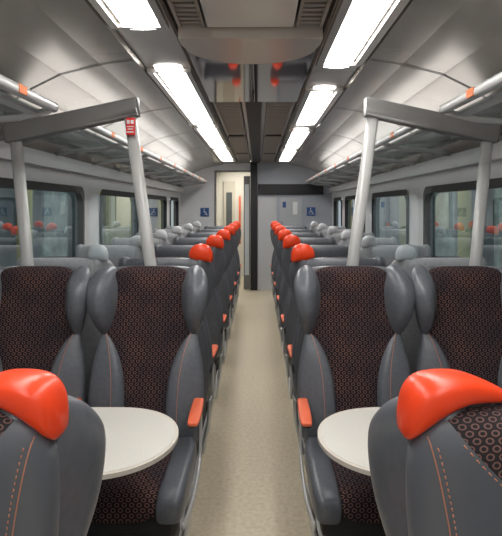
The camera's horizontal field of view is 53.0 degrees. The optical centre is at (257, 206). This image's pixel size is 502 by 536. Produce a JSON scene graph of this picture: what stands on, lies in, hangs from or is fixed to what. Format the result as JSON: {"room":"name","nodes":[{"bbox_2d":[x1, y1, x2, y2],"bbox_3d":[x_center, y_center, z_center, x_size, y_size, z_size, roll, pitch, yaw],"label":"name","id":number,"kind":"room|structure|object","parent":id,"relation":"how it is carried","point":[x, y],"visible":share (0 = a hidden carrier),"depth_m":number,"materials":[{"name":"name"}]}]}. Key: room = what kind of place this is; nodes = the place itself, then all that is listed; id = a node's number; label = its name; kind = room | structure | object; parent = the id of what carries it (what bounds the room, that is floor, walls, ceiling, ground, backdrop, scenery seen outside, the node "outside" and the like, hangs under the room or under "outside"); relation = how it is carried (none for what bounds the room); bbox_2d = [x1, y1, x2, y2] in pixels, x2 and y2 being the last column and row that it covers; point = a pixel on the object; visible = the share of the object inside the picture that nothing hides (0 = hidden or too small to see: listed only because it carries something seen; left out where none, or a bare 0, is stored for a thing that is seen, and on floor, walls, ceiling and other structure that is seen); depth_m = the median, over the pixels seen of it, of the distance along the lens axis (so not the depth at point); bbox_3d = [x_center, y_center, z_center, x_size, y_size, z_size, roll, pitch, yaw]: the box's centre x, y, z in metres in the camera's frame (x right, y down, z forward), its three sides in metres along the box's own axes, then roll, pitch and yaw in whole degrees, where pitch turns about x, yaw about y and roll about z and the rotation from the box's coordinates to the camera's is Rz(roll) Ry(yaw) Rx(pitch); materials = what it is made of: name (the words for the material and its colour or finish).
{"room":"train carriage","nodes":[
{"label":"train carriage","id":0,"kind":"room"},
{"bbox_2d":[0,141,183,256],"bbox_3d":[-1.357,0.550,3.650,0.110,1.800,10.300,0,0,0],"label":"wall","id":1,"kind":"structure","parent":0,"point":[40,166],"depth_m":3.92,"materials":[{"name":"grey plastic"}]},
{"bbox_2d":[0,74,57,121],"bbox_3d":[-1.108,-0.397,0.800,0.473,0.120,2.800,0,0,0],"label":"luggage rack","id":2,"kind":"object","parent":1,"relation":"attached to","point":[8,104],"visible":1,"depth_m":2.02,"materials":[{"name":"silver metal"}]},
{"bbox_2d":[0,92,44,112],"bbox_3d":[-1.102,-0.406,0.800,0.380,0.006,2.800,0,0,0],"label":"glass shelf","id":3,"kind":"object","parent":2,"relation":"attached to","point":[8,104],"depth_m":2.03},
{"bbox_2d":[0,177,84,245],"bbox_3d":[-1.360,0.228,2.565,0.044,0.765,2.670,0,0,0],"label":"window","id":4,"kind":"structure","parent":1,"relation":"in","point":[78,191],"depth_m":3.62,"materials":[{"name":"black plastic"}]},
{"bbox_2d":[0,126,206,186],"bbox_3d":[-1.108,-0.397,5.580,0.473,0.120,6.040,0,0,0],"label":"luggage rack","id":5,"kind":"object","parent":1,"relation":"attached to","point":[81,141],"visible":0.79,"depth_m":3.77,"materials":[{"name":"silver metal"}]},
{"bbox_2d":[40,129,202,182],"bbox_3d":[-1.102,-0.406,5.580,0.380,0.006,6.040,0,0,0],"label":"glass shelf","id":6,"kind":"object","parent":5,"relation":"attached to","point":[84,139],"depth_m":3.71,"materials":[{"name":"clear glass"}]},
{"bbox_2d":[100,189,138,243],"bbox_3d":[-1.360,0.228,4.975,0.044,0.765,1.390,0,0,0],"label":"window","id":7,"kind":"structure","parent":1,"relation":"in","point":[118,210],"depth_m":4.91,"materials":[{"name":"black glass"}]},
{"bbox_2d":[147,194,166,231],"bbox_3d":[-1.360,0.228,6.725,0.044,0.765,1.390,0,0,0],"label":"window","id":8,"kind":"structure","parent":1,"relation":"in","point":[157,204],"depth_m":6.91,"materials":[{"name":"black glass"}]},
{"bbox_2d":[170,197,178,226],"bbox_3d":[-1.360,0.228,8.100,0.044,0.765,0.840,0,0,0],"label":"window","id":9,"kind":"structure","parent":1,"relation":"in","point":[174,202],"depth_m":8.31,"materials":[{"name":"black glass"}]},
{"bbox_2d":[216,172,249,276],"bbox_3d":[-0.032,0.300,9.630,2.680,2.300,1.540,0,0,0],"label":"wall","id":10,"kind":"structure","parent":0,"point":[238,177],"depth_m":10.35,"materials":[{"name":"beige"}]},
{"bbox_2d":[223,181,234,225],"bbox_3d":[-0.592,0.460,10.322,0.240,1.980,0.060,0,0,0],"label":"door","id":11,"kind":"structure","parent":10,"relation":"in","point":[228,186],"depth_m":10.30,"materials":[{"name":"beige"}]},
{"bbox_2d":[0,0,501,185],"bbox_3d":[-0.032,-0.590,4.450,2.720,0.600,11.900,0,0,0],"label":"ceiling","id":12,"kind":"structure","parent":0,"point":[41,41],"depth_m":2.53,"materials":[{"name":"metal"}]},
{"bbox_2d":[0,59,133,113],"bbox_3d":[-1.004,-0.509,2.500,0.775,0.445,0.012,0,0,0],"label":"trim","id":13,"kind":"structure","parent":12,"relation":"attached to","point":[133,59],"depth_m":2.50,"materials":[{"name":"grey"}]},
{"bbox_2d":[88,0,168,29],"bbox_3d":[-0.484,-0.757,1.175,0.236,0.050,1.893,0,0,0],"label":"ceiling light","id":14,"kind":"object","parent":12,"relation":"attached to","point":[132,14],"visible":1,"depth_m":1.94,"materials":[{"name":"white plastic"}]},
{"bbox_2d":[102,0,236,163],"bbox_3d":[-0.484,-0.767,3.625,0.244,0.025,10.250,0,0,0],"label":"trim","id":15,"kind":"structure","parent":12,"relation":"attached to","point":[156,47],"depth_m":2.40,"materials":[{"name":"grey metal"}]},
{"bbox_2d":[147,65,216,125],"bbox_3d":[-0.484,-0.757,3.625,0.236,0.050,1.893,0,0,0],"label":"ceiling light","id":16,"kind":"object","parent":12,"relation":"attached to","point":[182,82],"visible":0.87,"depth_m":3.27,"materials":[{"name":"white plastic"}]},
{"bbox_2d":[167,0,204,26],"bbox_3d":[-0.277,-0.776,1.500,0.110,0.052,1.200,0,0,0],"label":"ceiling vent","id":17,"kind":"object","parent":12,"relation":"in","point":[183,11],"visible":0.99,"depth_m":1.97,"materials":[{"name":"black metal"}]},
{"bbox_2d":[194,126,228,148],"bbox_3d":[-0.484,-0.757,5.510,0.236,0.050,1.702,0,0,0],"label":"ceiling light","id":18,"kind":"object","parent":12,"relation":"attached to","point":[214,135],"visible":0.73,"depth_m":5.32,"materials":[{"name":"white plastic"}]},
{"bbox_2d":[211,148,234,161],"bbox_3d":[-0.484,-0.757,7.300,0.236,0.050,1.724,0,0,0],"label":"ceiling light","id":19,"kind":"object","parent":12,"relation":"attached to","point":[226,155],"visible":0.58,"depth_m":7.17,"materials":[{"name":"white plastic"}]},
{"bbox_2d":[213,102,244,135],"bbox_3d":[-0.227,-0.776,4.440,0.190,0.052,1.720,0,0,0],"label":"ceiling panel","id":20,"kind":"object","parent":12,"relation":"in","point":[230,114],"visible":0.89,"depth_m":4.26,"materials":[{"name":"black"}]},
{"bbox_2d":[229,134,248,153],"bbox_3d":[-0.227,-0.776,6.300,0.190,0.052,1.600,0,0,0],"label":"ceiling panel","id":21,"kind":"object","parent":12,"relation":"in","point":[239,143],"visible":0.99,"depth_m":6.04,"materials":[{"name":"black"}]},
{"bbox_2d":[236,153,249,163],"bbox_3d":[-0.227,-0.776,8.000,0.190,0.052,1.400,0,0,0],"label":"ceiling vent","id":22,"kind":"object","parent":12,"relation":"in","point":[242,157],"visible":0.96,"depth_m":7.78,"materials":[{"name":"black metal"}]},
{"bbox_2d":[200,0,298,26],"bbox_3d":[-0.032,-0.776,1.200,0.360,0.052,1.800,0,0,0],"label":"ceiling panel","id":23,"kind":"object","parent":12,"relation":"attached to","point":[217,13],"visible":1,"depth_m":1.95,"materials":[{"name":"white plastic"}]},
{"bbox_2d":[178,18,322,101],"bbox_3d":[-0.032,-0.756,2.820,0.610,0.092,1.400,0,0,0],"label":"ceiling hatch","id":24,"kind":"object","parent":12,"relation":"attached to","point":[281,58],"visible":0.8,"depth_m":2.40,"materials":[{"name":"grey mirror"}]},
{"bbox_2d":[245,94,261,162],"bbox_3d":[-0.032,-0.781,6.130,0.120,0.042,5.140,0,0,0],"label":"strip","id":25,"kind":"object","parent":12,"relation":"attached to","point":[253,109],"visible":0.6,"depth_m":4.75,"materials":[{"name":"black metal"}]},
{"bbox_2d":[262,153,275,163],"bbox_3d":[0.163,-0.776,8.000,0.190,0.052,1.400,0,0,0],"label":"ceiling vent","id":26,"kind":"object","parent":12,"relation":"in","point":[266,157],"visible":0.96,"depth_m":7.74,"materials":[{"name":"black metal"}]},
{"bbox_2d":[263,135,281,153],"bbox_3d":[0.163,-0.776,6.300,0.190,0.052,1.600,0,0,0],"label":"ceiling panel","id":27,"kind":"object","parent":12,"relation":"in","point":[271,143],"visible":1,"depth_m":6.04,"materials":[{"name":"black"}]},
{"bbox_2d":[264,102,293,135],"bbox_3d":[0.163,-0.776,4.440,0.190,0.052,1.720,0,0,0],"label":"ceiling panel","id":28,"kind":"object","parent":12,"relation":"in","point":[277,113],"visible":0.89,"depth_m":4.24,"materials":[{"name":"black"}]},
{"bbox_2d":[277,149,298,161],"bbox_3d":[0.420,-0.757,7.350,0.236,0.050,1.612,0,0,0],"label":"ceiling light","id":29,"kind":"object","parent":12,"relation":"attached to","point":[285,154],"visible":0.73,"depth_m":7.16,"materials":[{"name":"white plastic"}]},
{"bbox_2d":[282,129,312,148],"bbox_3d":[0.420,-0.757,5.600,0.236,0.050,1.499,0,0,0],"label":"ceiling light","id":30,"kind":"object","parent":12,"relation":"attached to","point":[294,137],"visible":0.76,"depth_m":5.43,"materials":[{"name":"white plastic"}]},
{"bbox_2d":[296,0,331,26],"bbox_3d":[0.213,-0.776,1.500,0.110,0.052,1.200,0,0,0],"label":"ceiling vent","id":31,"kind":"object","parent":12,"relation":"in","point":[308,11],"visible":0.99,"depth_m":1.96,"materials":[{"name":"black metal"}]},
{"bbox_2d":[292,87,342,125],"bbox_3d":[0.420,-0.757,3.850,0.236,0.050,1.386,0,0,0],"label":"ceiling light","id":32,"kind":"object","parent":12,"relation":"attached to","point":[314,99],"visible":0.84,"depth_m":3.66,"materials":[{"name":"white plastic"}]},
{"bbox_2d":[275,0,394,163],"bbox_3d":[0.420,-0.767,3.625,0.244,0.025,10.250,0,0,0],"label":"trim","id":33,"kind":"structure","parent":12,"relation":"attached to","point":[319,76],"depth_m":2.91,"materials":[{"name":"grey metal"}]},
{"bbox_2d":[316,0,409,67],"bbox_3d":[0.420,-0.757,1.450,0.236,0.050,2.512,0,0,0],"label":"ceiling light","id":34,"kind":"object","parent":12,"relation":"attached to","point":[353,22],"visible":0.99,"depth_m":2.11,"materials":[{"name":"white plastic"}]},
{"bbox_2d":[369,59,484,97],"bbox_3d":[0.941,-0.509,2.500,0.775,0.445,0.012,0,0,0],"label":"trim","id":35,"kind":"structure","parent":12,"relation":"attached to","point":[369,59],"depth_m":2.50,"materials":[{"name":"grey"}]},
{"bbox_2d":[188,277,317,535],"bbox_3d":[-0.032,1.475,4.450,2.680,0.050,11.900,0,0,0],"label":"floor","id":36,"kind":"structure","parent":0,"point":[250,483],"depth_m":3.06,"materials":[{"name":"carpet"}]},
{"bbox_2d":[0,265,90,403],"bbox_3d":[-1.028,0.864,2.070,0.543,1.179,0.700,0,0,0],"label":"seat","id":37,"kind":"object","parent":36,"relation":"on","point":[43,309],"visible":0.57,"depth_m":2.27,"materials":[{"name":"brown fabric"}]},
{"bbox_2d":[0,266,72,371],"bbox_3d":[-1.028,0.655,2.280,0.395,0.757,0.212,0,0,0],"label":"cushion","id":38,"kind":"object","parent":37,"relation":"on","point":[36,302],"depth_m":2.28,"materials":[{"name":"fabric"}]},
{"bbox_2d":[0,368,105,535],"bbox_3d":[-0.498,0.829,0.925,0.558,1.250,0.700,0,0,0],"label":"seat","id":39,"kind":"object","parent":36,"relation":"on","point":[53,443],"visible":1,"depth_m":0.61,"materials":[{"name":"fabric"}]},
{"bbox_2d":[17,244,113,403],"bbox_3d":[-1.028,0.824,2.915,0.516,1.259,0.700,0,0,0],"label":"seat","id":40,"kind":"object","parent":36,"relation":"on","point":[98,256],"visible":0.19,"depth_m":2.60,"materials":[{"name":"fabric"}]},
{"bbox_2d":[40,256,83,257],"bbox_3d":[-1.028,0.643,2.705,0.376,0.769,0.212,0,0,0],"label":"cushion","id":41,"kind":"object","parent":40,"relation":"on","point":[50,256],"depth_m":2.62,"materials":[{"name":"fabric"}]},
{"bbox_2d":[1,97,156,265],"bbox_3d":[-0.842,0.456,2.481,0.819,1.990,0.081,0,0,0],"label":"frame","id":42,"kind":"object","parent":36,"relation":"on","point":[127,110],"visible":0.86,"depth_m":2.46,"materials":[{"name":"grey metal"}]},
{"bbox_2d":[76,235,142,266],"bbox_3d":[-1.028,0.824,3.765,0.516,1.259,0.700,0,0,0],"label":"seat","id":43,"kind":"object","parent":36,"relation":"on","point":[115,251],"visible":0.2,"depth_m":3.43,"materials":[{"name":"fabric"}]},
{"bbox_2d":[91,407,178,480],"bbox_3d":[-0.787,1.084,1.575,1.070,0.731,0.470,0,0,0],"label":"table","id":44,"kind":"object","parent":36,"relation":"on","point":[137,439],"visible":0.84,"depth_m":1.57,"materials":[{"name":"beige plastic"}]},
{"bbox_2d":[111,230,169,245],"bbox_3d":[-1.028,0.824,4.615,0.516,1.259,0.700,0,0,0],"label":"seat","id":45,"kind":"object","parent":36,"relation":"on","point":[160,236],"visible":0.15,"depth_m":4.28,"materials":[{"name":"fabric"}]},
{"bbox_2d":[86,265,207,535],"bbox_3d":[-0.496,0.864,2.070,0.543,1.179,0.700,0,0,0],"label":"seat","id":46,"kind":"object","parent":36,"relation":"on","point":[148,319],"visible":0.85,"depth_m":2.22,"materials":[{"name":"brown fabric"}]},
{"bbox_2d":[91,451,171,523],"bbox_3d":[-0.496,1.042,1.968,0.302,0.124,0.495,0,0,0],"label":"seat cushion","id":47,"kind":"object","parent":46,"relation":"on","point":[136,498],"depth_m":1.74,"materials":[{"name":"fabric"}]},
{"bbox_2d":[86,516,178,535],"bbox_3d":[-0.496,1.123,2.015,0.420,0.079,0.500,0,0,0],"label":"base","id":48,"kind":"object","parent":46,"relation":"on","point":[150,527],"depth_m":1.76,"materials":[{"name":"black plastic"}]},
{"bbox_2d":[107,266,190,413],"bbox_3d":[-0.496,0.655,2.280,0.395,0.757,0.212,0,0,0],"label":"cushion","id":49,"kind":"object","parent":46,"relation":"on","point":[149,307],"depth_m":2.26,"materials":[{"name":"fabric"}]},
{"bbox_2d":[136,226,183,244],"bbox_3d":[-1.028,0.824,5.465,0.516,1.259,0.700,0,0,0],"label":"seat","id":50,"kind":"object","parent":36,"relation":"on","point":[177,230],"visible":0.16,"depth_m":5.13,"materials":[{"name":"fabric"}]},
{"bbox_2d":[117,244,217,458],"bbox_3d":[-0.496,0.822,2.915,0.527,1.264,0.700,0,0,0],"label":"seat","id":51,"kind":"object","parent":36,"relation":"on","point":[201,255],"visible":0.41,"depth_m":2.66,"materials":[{"name":"grey leather"}]},
{"bbox_2d":[141,256,185,257],"bbox_3d":[-0.496,0.643,2.705,0.383,0.769,0.212,0,0,0],"label":"cushion","id":52,"kind":"object","parent":51,"relation":"on","point":[156,256],"depth_m":2.62,"materials":[{"name":"fabric"}]},
{"bbox_2d":[203,401,207,418],"bbox_3d":[-0.496,1.118,2.970,0.407,0.080,0.500,0,0,0],"label":"tray","id":53,"kind":"object","parent":51,"relation":"on","point":[206,402],"depth_m":2.80,"materials":[{"name":"black plastic"}]},
{"bbox_2d":[153,223,193,237],"bbox_3d":[-1.028,0.824,6.315,0.516,1.259,0.700,0,0,0],"label":"seat","id":54,"kind":"object","parent":36,"relation":"on","point":[188,227],"visible":0.18,"depth_m":5.98,"materials":[{"name":"fabric"}]},
{"bbox_2d":[165,221,200,232],"bbox_3d":[-1.028,0.824,7.165,0.516,1.259,0.700,0,0,0],"label":"seat","id":55,"kind":"object","parent":36,"relation":"on","point":[196,225],"visible":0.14,"depth_m":6.83,"materials":[{"name":"fabric"}]},
{"bbox_2d":[154,235,226,408],"bbox_3d":[-0.496,0.822,3.765,0.527,1.264,0.700,0,0,0],"label":"seat","id":56,"kind":"object","parent":36,"relation":"on","point":[215,317],"visible":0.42,"depth_m":3.50,"materials":[{"name":"grey leather"}]},
{"bbox_2d":[172,229,231,370],"bbox_3d":[-0.496,0.822,4.615,0.527,1.264,0.700,0,0,0],"label":"seat","id":57,"kind":"object","parent":36,"relation":"on","point":[223,287],"visible":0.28,"depth_m":4.35,"materials":[{"name":"grey leather"}]},
{"bbox_2d":[179,294,236,535],"bbox_3d":[-0.344,1.443,3.400,0.025,0.014,9.800,0,0,0],"label":"trim","id":58,"kind":"structure","parent":36,"relation":"on","point":[204,426],"depth_m":2.84,"materials":[{"name":"silver metal"}]},
{"bbox_2d":[186,225,235,339],"bbox_3d":[-0.496,0.822,5.465,0.527,1.264,0.700,0,0,0],"label":"seat","id":59,"kind":"object","parent":36,"relation":"on","point":[229,272],"visible":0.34,"depth_m":5.21,"materials":[{"name":"grey leather"}]},
{"bbox_2d":[196,223,238,320],"bbox_3d":[-0.496,0.822,6.315,0.527,1.264,0.700,0,0,0],"label":"seat","id":60,"kind":"object","parent":36,"relation":"on","point":[233,261],"visible":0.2,"depth_m":6.07,"materials":[{"name":"grey leather"}]},
{"bbox_2d":[204,221,240,307],"bbox_3d":[-0.496,0.822,7.165,0.527,1.264,0.700,0,0,0],"label":"seat","id":61,"kind":"object","parent":36,"relation":"on","point":[237,257],"visible":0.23,"depth_m":6.91,"materials":[{"name":"grey leather"}]},
{"bbox_2d":[270,221,307,298],"bbox_3d":[0.432,0.822,7.165,0.527,1.264,0.700,0,0,0],"label":"seat","id":62,"kind":"object","parent":36,"relation":"on","point":[273,222],"visible":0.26,"depth_m":6.91,"materials":[{"name":"grey leather"}]},
{"bbox_2d":[272,223,314,315],"bbox_3d":[0.432,0.822,6.315,0.527,1.264,0.700,0,0,0],"label":"seat","id":63,"kind":"object","parent":36,"relation":"on","point":[276,262],"visible":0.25,"depth_m":6.06,"materials":[{"name":"grey leather"}]},
{"bbox_2d":[274,225,323,332],"bbox_3d":[0.432,0.822,5.465,0.527,1.264,0.700,0,0,0],"label":"seat","id":64,"kind":"object","parent":36,"relation":"on","point":[279,273],"visible":0.23,"depth_m":5.20,"materials":[{"name":"grey leather"}]},
{"bbox_2d":[280,325,322,535],"bbox_3d":[0.281,1.443,3.400,0.025,0.014,9.800,0,0,0],"label":"trim","id":65,"kind":"structure","parent":36,"relation":"on","point":[317,521],"depth_m":2.30,"materials":[{"name":"silver metal"}]},
{"bbox_2d":[277,229,336,364],"bbox_3d":[0.432,0.822,4.615,0.527,1.264,0.700,0,0,0],"label":"seat","id":66,"kind":"object","parent":36,"relation":"on","point":[283,291],"visible":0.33,"depth_m":4.35,"materials":[{"name":"grey leather"}]},
{"bbox_2d":[281,235,348,398],"bbox_3d":[0.432,0.822,3.765,0.527,1.264,0.700,0,0,0],"label":"seat","id":67,"kind":"object","parent":36,"relation":"on","point":[289,318],"visible":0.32,"depth_m":3.50,"materials":[{"name":"grey leather"}]},
{"bbox_2d":[310,221,345,232],"bbox_3d":[0.964,0.824,7.165,0.516,1.259,0.700,0,0,0],"label":"seat","id":68,"kind":"object","parent":36,"relation":"on","point":[314,225],"visible":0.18,"depth_m":6.83,"materials":[{"name":"fabric"}]},
{"bbox_2d":[317,223,350,237],"bbox_3d":[0.964,0.824,6.315,0.516,1.259,0.700,0,0,0],"label":"seat","id":69,"kind":"object","parent":36,"relation":"on","point":[322,227],"visible":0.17,"depth_m":5.98,"materials":[{"name":"fabric"}]},
{"bbox_2d":[287,244,386,453],"bbox_3d":[0.432,0.822,2.915,0.527,1.264,0.700,0,0,0],"label":"seat","id":70,"kind":"object","parent":36,"relation":"on","point":[301,254],"visible":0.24,"depth_m":2.65,"materials":[{"name":"grey leather"}]},
{"bbox_2d":[318,256,362,257],"bbox_3d":[0.432,0.643,2.705,0.383,0.769,0.212,0,0,0],"label":"cushion","id":71,"kind":"object","parent":70,"relation":"on","point":[328,256],"depth_m":2.62,"materials":[{"name":"fabric"}]},
{"bbox_2d":[318,407,380,476],"bbox_3d":[0.723,1.084,1.575,1.070,0.731,0.470,0,0,0],"label":"table","id":72,"kind":"object","parent":36,"relation":"on","point":[343,435],"visible":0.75,"depth_m":1.57,"materials":[{"name":"beige plastic"}]},
{"bbox_2d":[326,226,374,244],"bbox_3d":[0.964,0.824,5.465,0.516,1.259,0.700,0,0,0],"label":"seat","id":73,"kind":"object","parent":36,"relation":"on","point":[332,231],"visible":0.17,"depth_m":5.13,"materials":[{"name":"fabric"}]},
{"bbox_2d":[294,265,414,535],"bbox_3d":[0.432,0.864,2.070,0.543,1.179,0.700,0,0,0],"label":"seat","id":74,"kind":"object","parent":36,"relation":"on","point":[353,319],"visible":0.82,"depth_m":2.22,"materials":[{"name":"grey leather"}]},
{"bbox_2d":[319,515,385,535],"bbox_3d":[0.432,1.123,2.015,0.420,0.079,0.500,0,0,0],"label":"base","id":75,"kind":"object","parent":74,"relation":"on","point":[346,527],"depth_m":1.76,"materials":[{"name":"black plastic"}]},
{"bbox_2d":[311,266,394,412],"bbox_3d":[0.432,0.655,2.280,0.395,0.757,0.212,0,0,0],"label":"cushion","id":76,"kind":"object","parent":74,"relation":"on","point":[353,307],"depth_m":2.26,"materials":[{"name":"fabric"}]},
{"bbox_2d":[330,458,381,523],"bbox_3d":[0.432,1.042,1.968,0.302,0.124,0.495,0,0,0],"label":"seat cushion","id":77,"kind":"object","parent":74,"relation":"on","point":[354,497],"depth_m":1.74,"materials":[{"name":"fabric"}]},
{"bbox_2d":[339,230,396,247],"bbox_3d":[0.964,0.824,4.615,0.516,1.259,0.700,0,0,0],"label":"seat","id":78,"kind":"object","parent":36,"relation":"on","point":[345,236],"visible":0.12,"depth_m":4.28,"materials":[{"name":"fabric"}]},
{"bbox_2d":[360,235,430,266],"bbox_3d":[0.964,0.824,3.765,0.516,1.259,0.700,0,0,0],"label":"seat","id":79,"kind":"object","parent":36,"relation":"on","point":[369,249],"visible":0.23,"depth_m":3.43,"materials":[{"name":"fabric"}]},
{"bbox_2d":[346,97,500,265],"bbox_3d":[0.777,0.456,2.485,0.819,1.990,0.072,0,0,0],"label":"frame","id":80,"kind":"object","parent":36,"relation":"on","point":[375,110],"visible":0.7,"depth_m":2.46,"materials":[{"name":"grey metal"}]},
{"bbox_2d":[368,368,501,535],"bbox_3d":[0.434,0.829,0.925,0.558,1.250,0.700,0,0,0],"label":"seat","id":81,"kind":"object","parent":36,"relation":"on","point":[435,447],"visible":1,"depth_m":0.60,"materials":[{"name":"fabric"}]},
{"bbox_2d":[467,403,501,406],"bbox_3d":[0.434,0.630,0.715,0.407,0.782,0.212,0,0,0],"label":"cushion","id":82,"kind":"object","parent":81,"relation":"on","point":[478,404],"depth_m":0.63,"materials":[{"name":"fabric"}]},
{"bbox_2d":[391,244,486,373],"bbox_3d":[0.964,0.824,2.915,0.516,1.259,0.700,0,0,0],"label":"seat","id":83,"kind":"object","parent":36,"relation":"on","point":[405,255],"visible":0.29,"depth_m":2.60,"materials":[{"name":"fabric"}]},
{"bbox_2d":[419,256,463,257],"bbox_3d":[0.964,0.643,2.705,0.376,0.769,0.212,0,0,0],"label":"cushion","id":84,"kind":"object","parent":83,"relation":"on","point":[430,256],"depth_m":2.62,"materials":[{"name":"fabric"}]},
{"bbox_2d":[411,265,501,387],"bbox_3d":[0.964,0.864,2.070,0.543,1.179,0.700,0,0,0],"label":"seat","id":85,"kind":"object","parent":36,"relation":"on","point":[458,309],"visible":0.56,"depth_m":2.27,"materials":[{"name":"grey leather"}]},
{"bbox_2d":[181,161,331,289],"bbox_3d":[-0.032,0.300,8.830,2.680,2.300,0.060,0,0,0],"label":"wall","id":86,"kind":"structure","parent":0,"point":[267,173],"depth_m":8.80,"materials":[{"name":"grey"}]},
{"bbox_2d":[214,170,249,225],"bbox_3d":[-0.447,0.405,8.825,0.630,2.090,0.090,0,0,0],"label":"trim","id":87,"kind":"structure","parent":86,"relation":"attached to","point":[215,171],"depth_m":8.78,"materials":[{"name":"grey"}]},
{"bbox_2d":[244,176,249,288],"bbox_3d":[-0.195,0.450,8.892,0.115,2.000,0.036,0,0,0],"label":"door","id":88,"kind":"structure","parent":86,"relation":"in","point":[246,178],"depth_m":8.87,"materials":[{"name":"grey"}]},
{"bbox_2d":[250,162,256,289],"bbox_3d":[-0.072,0.330,8.810,0.120,2.240,0.120,0,0,0],"label":"trim","id":89,"kind":"structure","parent":86,"relation":"attached to","point":[253,166],"depth_m":8.75,"materials":[{"name":"black"}]},
{"bbox_2d":[258,197,276,289],"bbox_3d":[0.163,0.640,8.792,0.330,1.620,0.024,0,0,0],"label":"door","id":90,"kind":"structure","parent":86,"relation":"in","point":[267,206],"depth_m":8.78,"materials":[{"name":"grey"}]},
{"bbox_2d":[258,184,322,193],"bbox_3d":[0.573,-0.310,8.773,1.130,0.180,0.065,0,0,0],"label":"display screen","id":91,"kind":"object","parent":86,"relation":"attached to","point":[262,188],"visible":0.8,"depth_m":8.74,"materials":[{"name":"black"}]},
{"bbox_2d":[280,197,301,226],"bbox_3d":[0.578,0.265,8.776,0.380,0.870,0.052,0,0,0],"label":"door","id":92,"kind":"structure","parent":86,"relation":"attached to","point":[290,207],"depth_m":8.77,"materials":[{"name":"grey"}]},
{"bbox_2d":[329,141,501,255],"bbox_3d":[1.293,0.550,3.650,0.110,1.800,10.300,0,0,0],"label":"wall","id":93,"kind":"structure","parent":0,"point":[462,166],"depth_m":3.98,"materials":[{"name":"grey plastic"}]},
{"bbox_2d":[334,197,341,226],"bbox_3d":[1.296,0.228,8.100,0.044,0.765,0.840,0,0,0],"label":"window","id":94,"kind":"structure","parent":93,"relation":"in","point":[338,200],"depth_m":8.22,"materials":[{"name":"black glass"}]},
{"bbox_2d":[345,195,364,232],"bbox_3d":[1.296,0.228,6.725,0.044,0.765,1.390,0,0,0],"label":"window","id":95,"kind":"structure","parent":93,"relation":"in","point":[349,200],"depth_m":7.24,"materials":[{"name":"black glass"}]},
{"bbox_2d":[372,189,408,243],"bbox_3d":[1.296,0.228,4.975,0.044,0.765,1.390,0,0,0],"label":"window","id":96,"kind":"structure","parent":93,"relation":"in","point":[390,209],"depth_m":4.92,"materials":[{"name":"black glass"}]},
{"bbox_2d":[305,126,501,186],"bbox_3d":[1.044,-0.397,5.580,0.473,0.120,6.040,0,0,0],"label":"luggage rack","id":97,"kind":"object","parent":93,"relation":"attached to","point":[417,142],"visible":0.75,"depth_m":3.71,"materials":[{"name":"silver metal"}]},
{"bbox_2d":[309,129,463,182],"bbox_3d":[1.038,-0.406,5.580,0.380,0.006,6.040,0,0,0],"label":"glass shelf","id":98,"kind":"object","parent":97,"relation":"attached to","point":[419,139],"depth_m":3.69,"materials":[{"name":"clear glass"}]},
{"bbox_2d":[423,178,501,245],"bbox_3d":[1.296,0.228,2.565,0.044,0.765,2.670,0,0,0],"label":"window","id":99,"kind":"structure","parent":93,"relation":"in","point":[495,182],"depth_m":3.61,"materials":[{"name":"black plastic"}]},
{"bbox_2d":[439,72,501,124],"bbox_3d":[1.044,-0.397,0.825,0.473,0.120,2.850,0,0,0],"label":"luggage rack","id":100,"kind":"object","parent":93,"relation":"attached to","point":[491,105],"visible":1,"depth_m":2.04,"materials":[{"name":"silver metal"}]},
{"bbox_2d":[452,90,501,115],"bbox_3d":[1.038,-0.406,0.825,0.380,0.006,2.850,0,0,0],"label":"glass shelf","id":101,"kind":"object","parent":100,"relation":"attached to","point":[491,105],"depth_m":2.06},
{"label":"outside","id":102,"kind":"structure","parent":0,"visible":0},
{"bbox_3d":[-3.322,1.900,10.000,3.380,0.900,32.000,0,0,0],"label":"platform","id":103,"kind":"object","parent":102,"visible":0},
{"bbox_2d":[17,189,32,259],"bbox_3d":[-3.432,-0.025,7.400,0.200,2.950,0.196,0,0,0],"label":"column","id":104,"kind":"structure","parent":103,"relation":"on","point":[29,192],"depth_m":7.38,"materials":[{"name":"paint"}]},
{"bbox_2d":[42,191,67,256],"bbox_3d":[-4.832,0.475,12.000,0.060,1.950,1.400,0,0,0],"label":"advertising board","id":105,"kind":"object","parent":103,"relation":"on","point":[54,204],"visible":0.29,"depth_m":11.87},
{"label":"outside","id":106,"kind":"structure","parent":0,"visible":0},
{"bbox_3d":[3.258,1.900,10.000,3.380,0.900,32.000,0,0,0],"label":"platform","id":107,"kind":"object","parent":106,"visible":0},
{"bbox_2d":[435,191,456,256],"bbox_3d":[4.768,0.475,12.800,0.060,1.950,1.400,0,0,0],"label":"advertising board","id":108,"kind":"object","parent":107,"relation":"on","point":[445,202],"visible":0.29,"depth_m":12.64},
{"bbox_2d":[458,190,471,257],"bbox_3d":[3.368,-0.025,8.200,0.200,2.950,0.196,0,0,0],"label":"column","id":109,"kind":"structure","parent":107,"relation":"on","point":[464,197],"depth_m":8.11,"materials":[{"name":"yellow paint"}]},
{"bbox_2d":[494,188,501,266],"bbox_3d":[4.768,0.475,9.400,0.060,1.950,1.400,0,0,0],"label":"advertising board","id":110,"kind":"object","parent":107,"relation":"on","point":[497,191],"visible":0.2,"depth_m":9.95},
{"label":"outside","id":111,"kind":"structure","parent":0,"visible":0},
{"bbox_2d":[0,187,74,266],"bbox_3d":[-5.082,0.250,10.000,0.100,4.400,32.000,0,0,0],"label":"wall","id":112,"kind":"structure","parent":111,"point":[8,215],"depth_m":10.39,"materials":[{"name":"paint"}]},
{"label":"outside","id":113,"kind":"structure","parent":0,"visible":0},
{"bbox_2d":[433,188,493,266],"bbox_3d":[5.018,0.250,10.000,0.100,4.400,32.000,0,0,0],"label":"wall","id":114,"kind":"structure","parent":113,"point":[488,247],"depth_m":10.89,"materials":[{"name":"paint"}]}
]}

